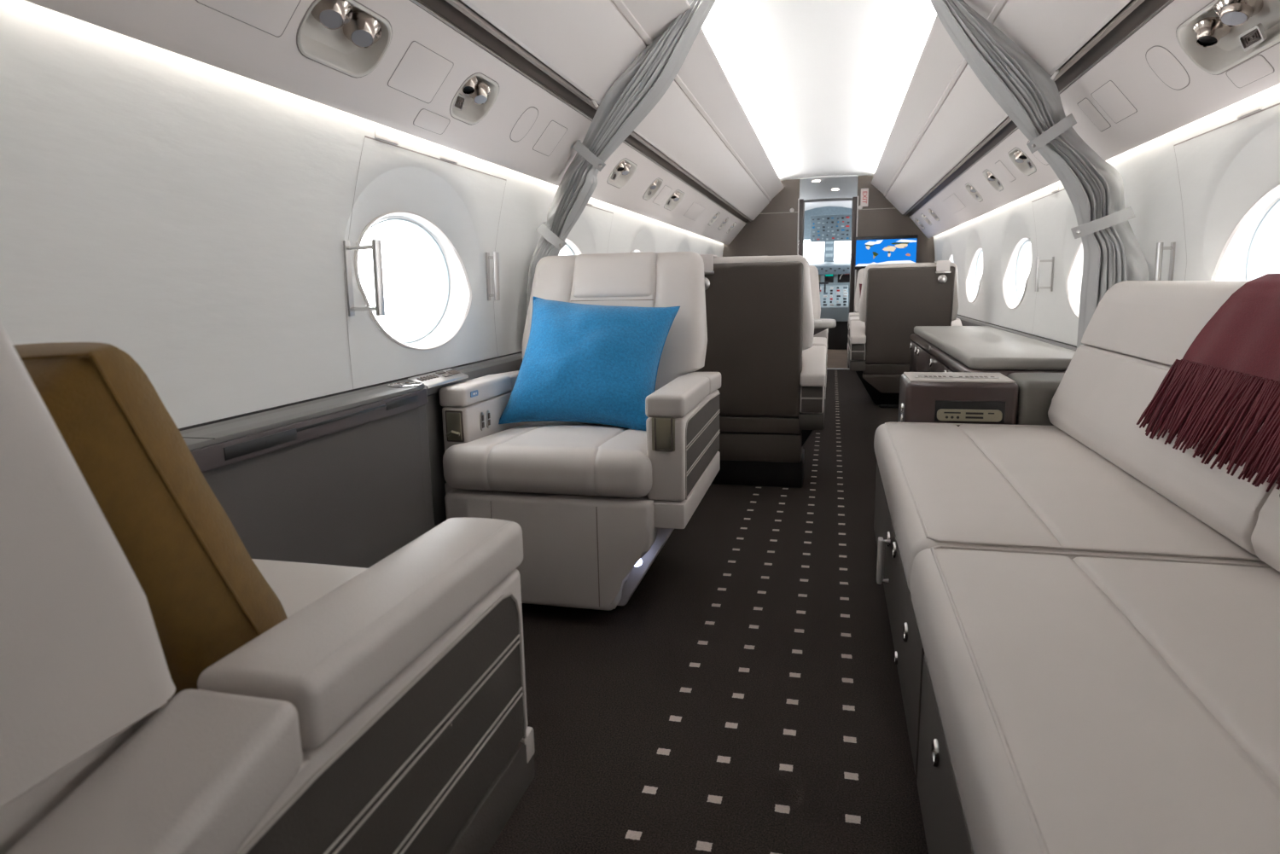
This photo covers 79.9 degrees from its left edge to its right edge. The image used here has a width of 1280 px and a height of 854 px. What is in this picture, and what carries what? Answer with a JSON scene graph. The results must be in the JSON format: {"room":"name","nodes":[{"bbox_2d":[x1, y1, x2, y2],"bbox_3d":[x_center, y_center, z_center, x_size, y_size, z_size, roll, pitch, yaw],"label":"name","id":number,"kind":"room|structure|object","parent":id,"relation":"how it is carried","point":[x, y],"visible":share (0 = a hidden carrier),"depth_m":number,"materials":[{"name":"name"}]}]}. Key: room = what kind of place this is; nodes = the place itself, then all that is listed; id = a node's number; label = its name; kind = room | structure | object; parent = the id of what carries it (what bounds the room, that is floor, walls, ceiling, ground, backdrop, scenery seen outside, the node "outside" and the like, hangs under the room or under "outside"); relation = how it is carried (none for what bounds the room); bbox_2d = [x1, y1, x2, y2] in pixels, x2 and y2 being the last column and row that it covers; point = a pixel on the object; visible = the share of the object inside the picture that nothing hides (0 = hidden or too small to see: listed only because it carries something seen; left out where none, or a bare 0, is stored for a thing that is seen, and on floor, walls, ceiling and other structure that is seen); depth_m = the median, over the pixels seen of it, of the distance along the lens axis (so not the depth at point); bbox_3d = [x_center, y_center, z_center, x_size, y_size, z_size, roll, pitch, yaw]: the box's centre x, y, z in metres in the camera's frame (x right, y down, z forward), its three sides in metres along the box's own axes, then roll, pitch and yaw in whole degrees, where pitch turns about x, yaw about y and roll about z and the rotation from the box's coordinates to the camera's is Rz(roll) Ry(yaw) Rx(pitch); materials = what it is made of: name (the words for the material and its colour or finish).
{"room":"aircraft cabin","nodes":[
{"label":"aircraft cabin","id":0,"kind":"room"},
{"bbox_2d":[0,0,724,428],"bbox_3d":[-0.322,-0.761,3.659,0.096,0.890,10.300,2,11,14],"label":"wall","id":1,"kind":"structure","parent":0,"point":[189,218],"depth_m":1.54,"materials":[{"name":"white plastic"}]},
{"bbox_2d":[296,0,392,78],"bbox_3d":[-0.637,-0.844,1.641,0.114,0.129,0.281,2,11,14],"label":"overhead reading light","id":2,"kind":"object","parent":1,"relation":"attached to","point":[348,37],"visible":0.98,"depth_m":1.67,"materials":[{"name":"white plastic"}]},
{"bbox_2d":[310,0,352,29],"bbox_3d":[-0.642,-0.863,1.588,0.081,0.068,0.075,2,11,14],"label":"spotlight","id":3,"kind":"object","parent":2,"relation":"attached to","point":[333,14],"depth_m":1.57,"materials":[{"name":"grey metal"}]},
{"bbox_2d":[342,10,381,47],"bbox_3d":[-0.618,-0.879,1.698,0.081,0.068,0.075,2,11,14],"label":"spotlight","id":4,"kind":"object","parent":2,"relation":"attached to","point":[363,29],"depth_m":1.68,"materials":[{"name":"grey metal"}]},
{"bbox_2d":[178,351,522,430],"bbox_3d":[-0.310,-0.426,3.720,0.008,0.006,10.300,2,11,14],"label":"trim","id":5,"kind":"structure","parent":1,"relation":"attached to","point":[404,378],"depth_m":1.84,"materials":[{"name":"black plastic"}]},
{"bbox_2d":[179,352,522,527],"bbox_3d":[-0.285,-0.080,3.780,0.050,0.704,10.300,2,11,14],"label":"ledge","id":6,"kind":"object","parent":1,"relation":"attached to","point":[511,363],"depth_m":2.38,"materials":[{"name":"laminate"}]},
{"bbox_2d":[343,239,384,316],"bbox_3d":[-0.707,-0.381,1.957,0.100,0.190,0.030,2,11,14],"label":"grab bar","id":7,"kind":"object","parent":1,"relation":"attached to","point":[375,247],"visible":1,"depth_m":1.95,"materials":[{"name":"grey metal"}]},
{"bbox_2d":[24,0,745,244],"bbox_3d":[-0.165,-1.196,3.531,0.200,0.228,10.290,2,11,14],"label":"overhead service panel","id":8,"kind":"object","parent":1,"relation":"attached to","point":[528,130],"depth_m":1.90,"materials":[{"name":"white plastic"}]},
{"bbox_2d":[354,210,472,350],"bbox_3d":[-0.736,-0.447,2.355,0.168,0.418,0.653,2,11,14],"label":"window","id":9,"kind":"structure","parent":1,"relation":"in","point":[445,308],"depth_m":2.56,"materials":[{"name":"white plastic"}]},
{"bbox_2d":[407,368,468,388],"bbox_3d":[-0.611,-0.150,2.328,0.064,0.030,0.260,2,11,14],"label":"control panel","id":10,"kind":"object","parent":1,"relation":"attached to","point":[432,380],"visible":1,"depth_m":2.31,"materials":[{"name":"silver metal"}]},
{"bbox_2d":[449,72,499,125],"bbox_3d":[-0.487,-0.959,2.221,0.113,0.127,0.219,2,11,14],"label":"overhead reading light","id":11,"kind":"object","parent":1,"relation":"attached to","point":[476,96],"visible":0.89,"depth_m":2.25,"materials":[{"name":"white plastic"}]},
{"bbox_2d":[452,93,465,110],"bbox_3d":[-0.517,-0.926,2.174,0.024,0.042,0.052,2,11,14],"label":"grille","id":12,"kind":"object","parent":11,"relation":"attached to","point":[458,103],"depth_m":2.18,"materials":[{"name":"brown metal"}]},
{"bbox_2d":[461,75,477,94],"bbox_3d":[-0.492,-0.975,2.175,0.057,0.056,0.057,2,11,14],"label":"spotlight","id":13,"kind":"object","parent":11,"relation":"attached to","point":[468,88],"depth_m":2.17,"materials":[{"name":"silver metal"}]},
{"bbox_2d":[468,81,490,104],"bbox_3d":[-0.476,-0.986,2.260,0.065,0.059,0.063,2,11,14],"label":"spotlight","id":14,"kind":"object","parent":11,"relation":"attached to","point":[482,90],"depth_m":2.24,"materials":[{"name":"grey metal"}]},
{"bbox_2d":[485,252,500,300],"bbox_3d":[-0.532,-0.543,2.757,0.046,0.170,0.030,2,11,14],"label":"grab bar","id":15,"kind":"object","parent":1,"relation":"attached to","point":[496,260],"visible":1,"depth_m":2.75,"materials":[{"name":"grey metal"}]},
{"bbox_2d":[558,238,582,255],"bbox_3d":[-0.395,-0.706,3.709,0.168,0.418,0.653,2,11,14],"label":"window","id":16,"kind":"structure","parent":1,"relation":"in","point":[570,248],"depth_m":3.83,"materials":[{"name":"white glass"}]},
{"bbox_2d":[527,0,715,310],"bbox_3d":[-0.081,-0.975,2.969,0.764,1.330,0.311,2,11,14],"label":"curtain","id":17,"kind":"object","parent":1,"relation":"hanging from","point":[631,97],"visible":0.77,"depth_m":2.92,"materials":[{"name":"grey fabric"}]},
{"bbox_2d":[606,157,636,188],"bbox_3d":[-0.095,-1.257,3.769,0.112,0.126,0.319,2,11,14],"label":"overhead reading light","id":18,"kind":"object","parent":1,"relation":"attached to","point":[625,169],"visible":0.89,"depth_m":3.81,"materials":[{"name":"white plastic"}]},
{"bbox_2d":[610,171,616,180],"bbox_3d":[-0.127,-1.222,3.715,0.022,0.037,0.050,2,11,14],"label":"grille","id":19,"kind":"object","parent":18,"relation":"attached to","point":[614,174],"depth_m":3.71,"materials":[{"name":"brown metal"}]},
{"bbox_2d":[616,160,625,171],"bbox_3d":[-0.101,-1.273,3.717,0.060,0.057,0.058,2,11,14],"label":"spotlight","id":20,"kind":"object","parent":18,"relation":"attached to","point":[620,166],"depth_m":3.70,"materials":[{"name":"silver metal"}]},
{"bbox_2d":[620,162,630,175],"bbox_3d":[-0.079,-1.289,3.817,0.065,0.059,0.063,2,11,14],"label":"spotlight","id":21,"kind":"object","parent":18,"relation":"attached to","point":[627,166],"depth_m":3.80,"materials":[{"name":"grey metal"}]},
{"bbox_2d":[460,0,784,220],"bbox_3d":[0.014,-1.422,3.448,0.629,0.483,10.300,2,11,14],"label":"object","id":22,"kind":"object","parent":1,"relation":"attached to","point":[700,123],"depth_m":3.22,"materials":[{"name":"white plastic"}]},
{"bbox_2d":[642,177,663,200],"bbox_3d":[0.067,-1.379,4.408,0.112,0.126,0.209,2,11,14],"label":"overhead reading light","id":23,"kind":"object","parent":1,"relation":"attached to","point":[654,186],"visible":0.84,"depth_m":4.46,"materials":[{"name":"white plastic"}]},
{"bbox_2d":[649,180,657,189],"bbox_3d":[0.070,-1.401,4.406,0.065,0.059,0.063,2,11,14],"label":"spotlight","id":24,"kind":"object","parent":23,"relation":"attached to","point":[654,186],"depth_m":4.39,"materials":[{"name":"grey metal"}]},
{"bbox_2d":[663,189,684,210],"bbox_3d":[0.218,-1.494,5.009,0.112,0.126,0.319,2,11,14],"label":"overhead reading light","id":25,"kind":"object","parent":1,"relation":"attached to","point":[677,195],"visible":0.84,"depth_m":5.06,"materials":[{"name":"white plastic"}]},
{"bbox_2d":[670,191,677,198],"bbox_3d":[0.211,-1.509,4.957,0.060,0.057,0.058,2,11,14],"label":"spotlight","id":26,"kind":"object","parent":25,"relation":"attached to","point":[673,196],"depth_m":4.94,"materials":[{"name":"silver metal"}]},
{"bbox_2d":[673,192,680,201],"bbox_3d":[0.234,-1.526,5.056,0.065,0.059,0.063,2,11,14],"label":"spotlight","id":27,"kind":"object","parent":25,"relation":"attached to","point":[677,194],"depth_m":5.04,"materials":[{"name":"grey metal"}]},
{"bbox_2d":[708,211,720,225],"bbox_3d":[0.635,-1.814,6.625,0.106,0.120,0.219,2,11,14],"label":"overhead reading light","id":28,"kind":"object","parent":1,"relation":"attached to","point":[715,217],"visible":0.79,"depth_m":6.67,"materials":[{"name":"white plastic"}]},
{"bbox_2d":[717,217,728,230],"bbox_3d":[0.780,-1.923,7.197,0.106,0.120,0.219,2,11,14],"label":"overhead reading light","id":29,"kind":"object","parent":1,"relation":"attached to","point":[726,219],"visible":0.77,"depth_m":7.25,"materials":[{"name":"white plastic"}]},
{"bbox_2d":[726,221,736,233],"bbox_3d":[0.924,-2.033,7.769,0.106,0.120,0.219,2,11,14],"label":"light","id":30,"kind":"object","parent":1,"relation":"attached to","point":[733,225],"visible":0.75,"depth_m":7.82,"materials":[{"name":"white plastic"}]},
{"bbox_2d":[409,0,751,223],"bbox_3d":[-0.042,-1.323,3.481,0.074,0.052,10.300,2,11,14],"label":"trim","id":31,"kind":"structure","parent":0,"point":[456,14],"depth_m":2.36,"materials":[{"name":"brown metal"}]},
{"bbox_2d":[488,349,928,853],"bbox_3d":[1.451,-0.192,6.205,2.280,0.030,15.800,2,11,14],"label":"floor","id":32,"kind":"structure","parent":0,"point":[745,697],"depth_m":1.83,"materials":[{"name":"brown carpet"}]},
{"bbox_2d":[0,321,534,853],"bbox_3d":[-0.574,0.291,0.677,0.670,1.122,1.034,2,11,14],"label":"seat","id":33,"kind":"object","parent":32,"relation":"on","point":[386,712],"visible":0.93,"depth_m":0.56,"materials":[{"name":"beige leather"}]},
{"bbox_2d":[12,342,287,702],"bbox_3d":[-0.627,0.112,0.768,0.464,0.399,0.279,2,11,14],"label":"throw cushion","id":34,"kind":"object","parent":33,"relation":"on","point":[206,595],"visible":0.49,"depth_m":0.67,"materials":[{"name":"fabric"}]},
{"bbox_2d":[251,558,367,617],"bbox_3d":[-0.555,0.314,0.946,0.580,0.159,0.522,2,11,14],"label":"seat cushion","id":35,"kind":"object","parent":33,"relation":"on","point":[297,585],"depth_m":1.06,"materials":[{"name":"beige leather"}]},
{"bbox_2d":[181,382,434,568],"bbox_3d":[-1.014,0.529,0.571,0.102,0.710,3.408,2,11,14],"label":"wall panel","id":36,"kind":"object","parent":32,"relation":"on","point":[346,480],"visible":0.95,"depth_m":1.69,"materials":[{"name":"grey plastic"}]},
{"bbox_2d":[438,251,721,610],"bbox_3d":[-0.153,-0.046,2.566,0.780,1.077,1.000,2,11,14],"label":"seat","id":37,"kind":"object","parent":32,"relation":"on","point":[594,506],"visible":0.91,"depth_m":2.18,"materials":[{"name":"beige leather"}]},
{"bbox_2d":[479,412,484,430],"bbox_3d":[-0.500,-0.017,2.414,0.006,0.058,0.026,2,11,14],"label":"rocker switch","id":38,"kind":"object","parent":37,"relation":"attached to","point":[481,414],"depth_m":2.41,"materials":[{"name":"grey plastic"}]},
{"bbox_2d":[485,410,490,428],"bbox_3d":[-0.489,-0.026,2.457,0.006,0.058,0.026,2,11,14],"label":"rocker switch","id":39,"kind":"object","parent":37,"relation":"attached to","point":[487,412],"depth_m":2.45,"materials":[{"name":"grey plastic"}]},
{"bbox_2d":[442,421,652,498],"bbox_3d":[-0.195,0.065,2.447,0.623,0.138,0.712,2,11,14],"label":"seat cushion","id":40,"kind":"object","parent":37,"relation":"on","point":[489,459],"depth_m":2.15,"materials":[{"name":"beige leather"}]},
{"bbox_2d":[498,296,680,430],"bbox_3d":[-0.169,-0.223,2.577,0.568,0.433,0.331,2,11,14],"label":"throw cushion","id":41,"kind":"object","parent":37,"relation":"on","point":[582,363],"visible":0.98,"depth_m":2.48,"materials":[{"name":"blue fabric"}]},
{"bbox_2d":[634,558,642,567],"bbox_3d":[-0.010,0.379,2.161,0.028,0.034,0.035,-9,13,-36],"label":"floor light","id":42,"kind":"object","parent":37,"relation":"attached to","point":[640,561],"depth_m":2.15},
{"bbox_2d":[695,254,826,488],"bbox_3d":[0.522,-0.299,3.830,0.800,1.087,0.891,2,11,14],"label":"seat","id":43,"kind":"object","parent":32,"relation":"on","point":[759,311],"visible":0.67,"depth_m":3.45,"materials":[{"name":"beige leather"}]},
{"bbox_2d":[802,265,828,382],"bbox_3d":[0.889,-0.573,5.286,0.800,1.077,1.000,2,11,14],"label":"seat","id":44,"kind":"object","parent":32,"relation":"on","point":[813,270],"visible":0.09,"depth_m":5.40,"materials":[{"name":"beige leather"}]},
{"bbox_2d":[813,318,836,335],"bbox_3d":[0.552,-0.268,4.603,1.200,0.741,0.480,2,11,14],"label":"armrest","id":45,"kind":"object","parent":44,"relation":"attached to","point":[820,324],"visible":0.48,"depth_m":4.23,"materials":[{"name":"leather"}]},
{"bbox_2d":[819,281,848,349],"bbox_3d":[2.663,-1.625,11.101,0.730,0.950,0.640,2,11,14],"label":"pedestal","id":46,"kind":"object","parent":32,"relation":"on","point":[834,299],"visible":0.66,"depth_m":10.85,"materials":[{"name":"grey"}]},
{"bbox_2d":[808,261,855,287],"bbox_3d":[2.817,-2.297,11.508,1.240,0.396,0.665,2,11,14],"label":"panel","id":47,"kind":"object","parent":46,"relation":"on","point":[836,273],"visible":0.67,"depth_m":11.25,"materials":[{"name":"grey plastic"}]},
{"bbox_2d":[847,268,864,351],"bbox_3d":[2.348,-0.936,7.083,0.800,1.077,0.960,2,11,14],"label":"seat","id":48,"kind":"object","parent":32,"relation":"on","point":[860,275],"visible":0.08,"depth_m":7.34,"materials":[{"name":"beige leather"}]},
{"bbox_2d":[848,260,962,408],"bbox_3d":[2.034,-0.715,5.902,0.800,1.087,0.891,2,11,14],"label":"seat","id":49,"kind":"object","parent":32,"relation":"on","point":[896,299],"visible":0.83,"depth_m":5.54,"materials":[{"name":"beige leather"}]},
{"bbox_2d":[897,372,1064,426],"bbox_3d":[1.341,0.102,2.843,0.725,0.588,0.312,2,11,14],"label":"console","id":50,"kind":"object","parent":32,"relation":"on","point":[1015,398],"visible":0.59,"depth_m":2.70,"materials":[{"name":"brown plastic"}]},
{"bbox_2d":[913,375,956,378],"bbox_3d":[1.093,-0.185,2.820,0.150,0.003,0.062,2,11,14],"label":"switch plate","id":51,"kind":"object","parent":50,"relation":"attached to","point":[915,376],"depth_m":2.81,"materials":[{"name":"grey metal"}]},
{"bbox_2d":[918,375,953,377],"bbox_3d":[1.091,-0.187,2.820,0.120,0.002,0.030,2,11,14],"label":"switch","id":52,"kind":"object","parent":50,"relation":"attached to","point":[918,375],"depth_m":2.82,"materials":[{"name":"grey metal"}]},
{"bbox_2d":[956,376,999,378],"bbox_3d":[1.230,-0.181,2.786,0.150,0.003,0.062,2,11,14],"label":"switch plate","id":53,"kind":"object","parent":50,"relation":"attached to","point":[957,377],"depth_m":2.77,"materials":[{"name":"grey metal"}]},
{"bbox_2d":[909,325,1075,376],"bbox_3d":[1.782,-0.153,4.035,0.494,0.635,2.243,2,11,14],"label":"credenza","id":54,"kind":"object","parent":32,"relation":"on","point":[967,349],"visible":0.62,"depth_m":3.47,"materials":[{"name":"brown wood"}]},
{"bbox_2d":[873,280,1279,853],"bbox_3d":[0.792,0.316,0.890,0.844,0.942,3.762,2,11,14],"label":"sofa","id":55,"kind":"object","parent":32,"relation":"on","point":[1084,610],"visible":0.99,"depth_m":1.21,"materials":[{"name":"beige leather"}]},
{"bbox_2d":[873,423,1270,592],"bbox_3d":[1.012,0.173,2.077,0.654,0.144,1.341,2,11,14],"label":"seat cushion","id":56,"kind":"object","parent":55,"relation":"on","point":[1028,487],"depth_m":1.76,"materials":[{"name":"beige leather"}]},
{"bbox_2d":[909,548,1279,853],"bbox_3d":[0.558,0.517,0.280,0.654,0.144,2.414,2,11,14],"label":"seat cushion","id":57,"kind":"object","parent":55,"relation":"on","point":[1085,703],"depth_m":0.93,"materials":[{"name":"beige leather"}]},
{"bbox_2d":[1047,344,1276,555],"bbox_3d":[1.364,-0.019,1.953,0.251,0.280,1.323,2,11,14],"label":"cushion","id":58,"kind":"object","parent":55,"relation":"on","point":[1098,403],"depth_m":1.91,"materials":[{"name":"beige leather"}]},
{"bbox_2d":[1136,273,1279,496],"bbox_3d":[1.263,-0.113,1.508,0.267,0.375,0.688,2,11,14],"label":"throw blanket","id":59,"kind":"object","parent":55,"relation":"on","point":[1229,376],"visible":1,"depth_m":1.57,"materials":[{"name":"red fabric"}]},
{"bbox_2d":[1250,483,1279,572],"bbox_3d":[0.911,0.324,0.156,0.251,0.280,2.418,2,11,14],"label":"cushion","id":60,"kind":"object","parent":55,"relation":"on","point":[1265,526],"depth_m":1.32,"materials":[{"name":"beige leather"}]},
{"bbox_2d":[701,0,936,180],"bbox_3d":[0.751,-1.679,3.213,1.200,0.107,10.300,2,11,14],"label":"ceiling","id":61,"kind":"structure","parent":0,"point":[822,85],"depth_m":4.02,"materials":[{"name":"white plastic"}]},
{"bbox_2d":[722,175,934,312],"bbox_3d":[2.011,-1.728,8.306,2.500,2.200,0.066,2,11,14],"label":"wall","id":62,"kind":"structure","parent":0,"point":[774,231],"depth_m":8.25,"materials":[{"name":"brown plastic"}]},
{"bbox_2d":[797,198,799,255],"bbox_3d":[1.728,-1.555,8.391,0.013,1.840,0.010,2,11,14],"label":"trim","id":63,"kind":"structure","parent":62,"relation":"attached to","point":[798,199],"depth_m":8.27,"materials":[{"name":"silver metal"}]},
{"bbox_2d":[798,198,804,256],"bbox_3d":[1.810,-1.596,8.600,0.045,1.840,0.350,2,11,14],"label":"door","id":64,"kind":"structure","parent":62,"relation":"in","point":[801,222],"depth_m":8.33,"materials":[{"name":"grey"}]},
{"bbox_2d":[847,196,857,368],"bbox_3d":[2.351,-1.581,8.466,0.045,1.840,0.350,2,11,14],"label":"door","id":65,"kind":"structure","parent":62,"relation":"in","point":[854,199],"depth_m":8.26,"materials":[{"name":"grey"}]},
{"bbox_2d":[853,196,858,312],"bbox_3d":[2.324,-1.540,8.244,0.013,1.840,0.010,2,11,14],"label":"trim","id":66,"kind":"structure","parent":62,"relation":"attached to","point":[858,196],"depth_m":8.14,"materials":[{"name":"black metal"}]},
{"bbox_2d":[860,188,868,206],"bbox_3d":[2.369,-2.423,8.056,0.080,0.184,0.014,2,11,14],"label":"exit sign","id":67,"kind":"object","parent":62,"relation":"attached to","point":[864,192],"visible":1,"depth_m":8.05,"materials":[{"name":"white plastic"}]},
{"bbox_2d":[854,234,918,269],"bbox_3d":[2.606,-1.850,8.095,0.630,0.342,0.032,2,11,14],"label":"monitor","id":68,"kind":"object","parent":62,"relation":"attached to","point":[889,249],"visible":0.9,"depth_m":8.08,"materials":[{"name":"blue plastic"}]},
{"bbox_2d":[793,174,866,200],"bbox_3d":[2.283,-1.934,9.384,1.200,2.200,2.304,2,11,14],"label":"ceiling","id":69,"kind":"structure","parent":0,"point":[839,186],"depth_m":9.03,"materials":[{"name":"grey plastic"}]},
{"bbox_2d":[804,197,857,210],"bbox_3d":[2.752,-2.290,11.245,2.100,2.200,1.600,2,11,14],"label":"wall","id":70,"kind":"structure","parent":0,"point":[844,202],"depth_m":11.08,"materials":[{"name":"grey"}]},
{"bbox_2d":[798,206,854,314],"bbox_3d":[2.924,-2.420,11.924,2.200,2.200,0.055,2,11,14],"label":"window","id":71,"kind":"structure","parent":70,"relation":"in","point":[829,246],"depth_m":11.82,"materials":[{"name":"glass"}]},
{"bbox_2d":[810,214,851,242],"bbox_3d":[2.804,-2.899,11.138,0.621,0.365,0.234,2,11,14],"label":"panel","id":72,"kind":"object","parent":70,"relation":"attached to","point":[823,228],"visible":0.91,"depth_m":11.11,"materials":[{"name":"grey plastic"}]},
{"bbox_2d":[904,0,1174,217],"bbox_3d":[1.559,-1.281,3.086,0.074,0.052,10.300,2,11,14],"label":"trim","id":73,"kind":"structure","parent":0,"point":[1136,14],"depth_m":2.40,"materials":[{"name":"brown metal"}]},
{"bbox_2d":[933,83,1279,346],"bbox_3d":[1.861,-0.704,3.120,0.096,0.890,10.300,2,11,14],"label":"wall","id":74,"kind":"structure","parent":0,"point":[1189,186],"depth_m":2.52,"materials":[{"name":"white plastic"}]},
{"bbox_2d":[920,213,931,225],"bbox_3d":[2.696,-1.954,7.159,0.106,0.120,0.219,2,11,14],"label":"light","id":75,"kind":"object","parent":74,"relation":"attached to","point":[923,216],"visible":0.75,"depth_m":7.21,"materials":[{"name":"white plastic"}]},
{"bbox_2d":[927,208,939,221],"bbox_3d":[2.568,-1.857,6.654,0.106,0.120,0.219,2,11,14],"label":"overhead reading light","id":76,"kind":"object","parent":74,"relation":"attached to","point":[934,216],"visible":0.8,"depth_m":6.70,"materials":[{"name":"white plastic"}]},
{"bbox_2d":[965,247,983,302],"bbox_3d":[2.627,-1.160,5.829,0.168,0.418,0.653,2,11,14],"label":"window","id":77,"kind":"structure","parent":74,"relation":"in","point":[973,280],"depth_m":6.08,"materials":[{"name":"white glass"}]},
{"bbox_2d":[965,182,983,202],"bbox_3d":[2.126,-1.494,4.842,0.112,0.126,0.209,2,11,14],"label":"overhead reading light","id":78,"kind":"object","parent":74,"relation":"attached to","point":[969,188],"visible":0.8,"depth_m":4.89,"materials":[{"name":"white plastic"}]},
{"bbox_2d":[969,185,976,192],"bbox_3d":[2.123,-1.517,4.842,0.065,0.059,0.063,2,11,14],"label":"spotlight","id":79,"kind":"object","parent":78,"relation":"attached to","point":[972,189],"depth_m":4.84,"materials":[{"name":"grey metal"}]},
{"bbox_2d":[983,168,1003,191],"bbox_3d":[1.979,-1.383,4.261,0.112,0.126,0.209,2,11,14],"label":"overhead reading light","id":80,"kind":"object","parent":74,"relation":"attached to","point":[992,179],"visible":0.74,"depth_m":4.30,"materials":[{"name":"white plastic"}]},
{"bbox_2d":[986,171,994,181],"bbox_3d":[1.984,-1.411,4.291,0.065,0.059,0.063,2,11,14],"label":"spotlight","id":81,"kind":"object","parent":80,"relation":"attached to","point":[987,172],"depth_m":4.29,"materials":[{"name":"grey metal"}]},
{"bbox_2d":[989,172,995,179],"bbox_3d":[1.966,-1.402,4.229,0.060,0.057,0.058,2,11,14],"label":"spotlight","id":82,"kind":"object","parent":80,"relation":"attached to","point":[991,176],"depth_m":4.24,"materials":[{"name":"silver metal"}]},
{"bbox_2d":[871,0,1131,214],"bbox_3d":[1.498,-1.383,3.081,0.629,0.483,10.300,2,11,14],"label":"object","id":83,"kind":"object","parent":74,"relation":"attached to","point":[945,111],"depth_m":3.47,"materials":[{"name":"white plastic"}]},
{"bbox_2d":[1001,237,1031,309],"bbox_3d":[2.290,-0.905,4.494,0.168,0.418,0.653,2,11,14],"label":"window","id":84,"kind":"structure","parent":74,"relation":"in","point":[1015,277],"depth_m":4.74,"materials":[{"name":"white glass"}]},
{"bbox_2d":[956,314,1076,351],"bbox_3d":[1.851,-0.001,3.256,0.050,0.659,10.300,2,11,14],"label":"baseboard","id":85,"kind":"structure","parent":74,"relation":"attached to","point":[965,321],"depth_m":4.47,"materials":[{"name":"grey laminate"}]},
{"bbox_2d":[958,314,1076,347],"bbox_3d":[1.863,-0.325,3.192,0.008,0.006,10.300,2,11,14],"label":"trim","id":86,"kind":"structure","parent":74,"relation":"attached to","point":[958,315],"depth_m":4.15,"materials":[{"name":"black"}]},
{"bbox_2d":[1007,147,1036,175],"bbox_3d":[1.812,-1.259,3.603,0.113,0.127,0.259,2,11,14],"label":"overhead reading light","id":87,"kind":"object","parent":74,"relation":"attached to","point":[1017,156],"visible":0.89,"depth_m":3.65,"materials":[{"name":"white plastic"}]},
{"bbox_2d":[1013,150,1024,162],"bbox_3d":[1.819,-1.289,3.642,0.065,0.059,0.063,2,11,14],"label":"spotlight","id":88,"kind":"object","parent":87,"relation":"attached to","point":[1015,153],"depth_m":3.63,"materials":[{"name":"grey metal"}]},
{"bbox_2d":[1018,150,1027,159],"bbox_3d":[1.797,-1.277,3.563,0.060,0.057,0.058,2,11,14],"label":"spotlight","id":89,"kind":"object","parent":87,"relation":"attached to","point":[1021,155],"depth_m":3.56,"materials":[{"name":"silver metal"}]},
{"bbox_2d":[1027,160,1033,168],"bbox_3d":[1.817,-1.225,3.553,0.022,0.037,0.050,2,11,14],"label":"grille","id":90,"kind":"object","parent":87,"relation":"attached to","point":[1029,163],"depth_m":3.55,"materials":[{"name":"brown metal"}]},
{"bbox_2d":[930,0,1149,348],"bbox_3d":[1.354,-0.929,2.664,0.764,1.360,0.205,2,11,17],"label":"curtain","id":91,"kind":"object","parent":74,"relation":"hanging from","point":[1029,96],"visible":0.91,"depth_m":2.64,"materials":[{"name":"grey fabric"}]},
{"bbox_2d":[1034,256,1054,291],"bbox_3d":[1.978,-0.746,3.732,0.081,0.165,0.030,2,11,14],"label":"grab bar","id":92,"kind":"object","parent":74,"relation":"attached to","point":[1038,259],"visible":1,"depth_m":3.73,"materials":[{"name":"grey metal"}]},
{"bbox_2d":[1065,241,1083,318],"bbox_3d":[1.958,-0.654,3.178,0.168,0.418,0.653,2,11,14],"label":"window","id":93,"kind":"structure","parent":74,"relation":"in","point":[1073,280],"depth_m":3.47,"materials":[{"name":"white glass"}]},
{"bbox_2d":[910,0,1279,238],"bbox_3d":[1.684,-1.148,3.074,0.200,0.228,10.290,2,11,14],"label":"overhead service panel","id":94,"kind":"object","parent":74,"relation":"attached to","point":[1147,89],"depth_m":2.31,"materials":[{"name":"white plastic"}]},
{"bbox_2d":[1153,242,1175,280],"bbox_3d":[1.663,-0.504,2.421,0.051,0.160,0.030,2,11,14],"label":"grab bar","id":95,"kind":"object","parent":74,"relation":"attached to","point":[1160,247],"visible":0.64,"depth_m":2.41,"materials":[{"name":"grey metal"}]},
{"bbox_2d":[1175,0,1279,75],"bbox_3d":[1.321,-0.887,1.658,0.118,0.133,0.539,2,11,14],"label":"overhead reading light","id":96,"kind":"object","parent":74,"relation":"attached to","point":[1223,35],"visible":1,"depth_m":1.78,"materials":[{"name":"white plastic"}]},
{"bbox_2d":[1192,17,1231,46],"bbox_3d":[1.361,-0.939,1.819,0.072,0.059,0.073,2,11,14],"label":"spotlight","id":97,"kind":"object","parent":96,"relation":"attached to","point":[1207,31],"depth_m":1.81,"materials":[{"name":"silver metal"}]},
{"bbox_2d":[1214,0,1263,26],"bbox_3d":[1.321,-0.921,1.685,0.086,0.064,0.086,2,11,14],"label":"spotlight","id":98,"kind":"object","parent":96,"relation":"attached to","point":[1231,13],"depth_m":1.67,"materials":[{"name":"grey metal"}]},
{"bbox_2d":[1238,23,1267,51],"bbox_3d":[1.353,-0.861,1.686,0.023,0.038,0.085,2,11,14],"label":"grille","id":99,"kind":"object","parent":96,"relation":"attached to","point":[1255,35],"depth_m":1.68,"materials":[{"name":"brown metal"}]},
{"bbox_2d":[1210,183,1279,280],"bbox_3d":[1.619,-0.397,1.834,0.168,0.418,0.653,2,11,14],"label":"window","id":100,"kind":"structure","parent":74,"relation":"in","point":[1251,251],"depth_m":2.09,"materials":[{"name":"white glass"}]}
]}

